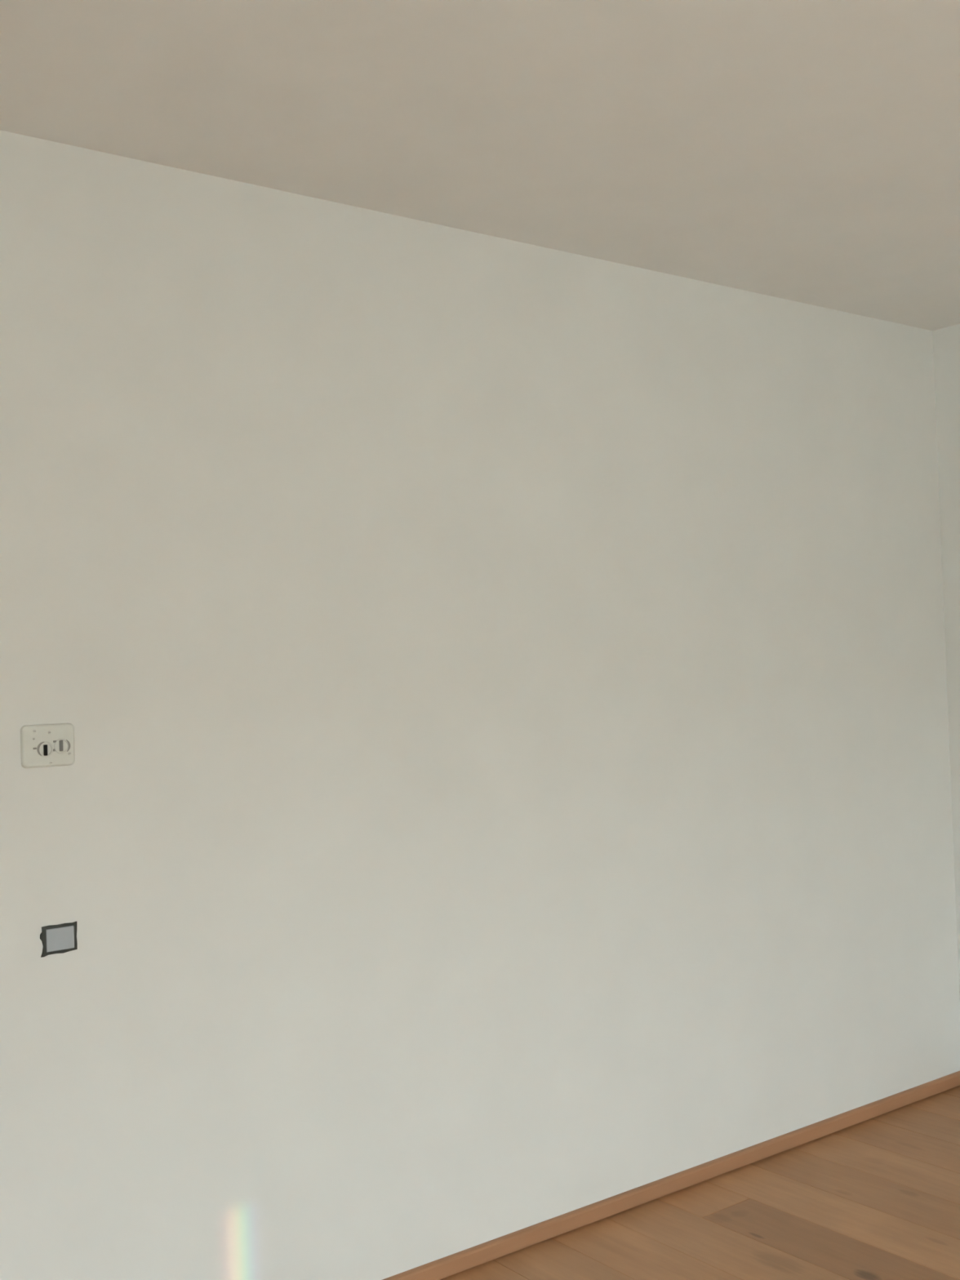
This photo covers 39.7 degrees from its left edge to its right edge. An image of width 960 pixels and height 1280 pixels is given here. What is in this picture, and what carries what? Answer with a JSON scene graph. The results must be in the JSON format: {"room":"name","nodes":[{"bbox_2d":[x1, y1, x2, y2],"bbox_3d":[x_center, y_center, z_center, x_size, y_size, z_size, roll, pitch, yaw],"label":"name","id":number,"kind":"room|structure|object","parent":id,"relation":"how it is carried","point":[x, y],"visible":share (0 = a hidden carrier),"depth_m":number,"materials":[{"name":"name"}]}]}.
{"room":"empty room","nodes":[
{"label":"empty room","id":0,"kind":"room"},
{"bbox_2d":[0,129,959,1279],"bbox_3d":[-0.735,0.257,2.809,6.000,2.900,0.200,-1,-2,-37],"label":"wall","id":1,"kind":"structure","parent":0,"point":[500,683],"depth_m":3.13,"materials":[{"name":"white paint"}]},
{"bbox_2d":[20,723,75,768],"bbox_3d":[-0.842,0.206,2.597,0.104,0.083,0.012,-1,-2,-37],"label":"wall socket","id":2,"kind":"object","parent":1,"relation":"attached to","point":[45,745],"visible":1,"depth_m":2.59,"materials":[{"name":"white plastic"}]},
{"bbox_2d":[40,921,77,957],"bbox_3d":[-0.822,0.584,2.599,0.073,0.059,0.005,-1,-2,-37],"label":"blank plate","id":3,"kind":"object","parent":1,"relation":"attached to","point":[60,938],"visible":1,"depth_m":2.60,"materials":[{"name":"plastic"}]},
{"bbox_2d":[382,1071,959,1279],"bbox_3d":[-0.630,1.479,2.698,5.600,0.045,0.014,-1,-2,-37],"label":"baseboard","id":4,"kind":"structure","parent":1,"relation":"attached to","point":[480,1254],"depth_m":3.54,"materials":[{"name":"brown wood"}]},
{"bbox_2d":[0,0,959,330],"bbox_3d":[0.852,-1.192,0.689,5.600,0.200,5.200,-1,-2,-37],"label":"ceiling","id":5,"kind":"structure","parent":0,"point":[802,151],"depth_m":2.59,"materials":[{"name":"white paint"}]},
{"bbox_2d":[440,1085,959,1279],"bbox_3d":[0.941,1.506,0.631,5.600,0.200,5.200,-1,-2,-37],"label":"floor","id":6,"kind":"structure","parent":0,"point":[877,1197],"depth_m":3.36,"materials":[{"name":"brown wood"}]},
{"bbox_2d":[932,324,959,999],"bbox_3d":[3.205,0.118,2.415,0.200,2.900,5.200,-1,-2,-37],"label":"wall","id":7,"kind":"structure","parent":0,"point":[946,340],"depth_m":4.41,"materials":[{"name":"white paint"}]}
]}

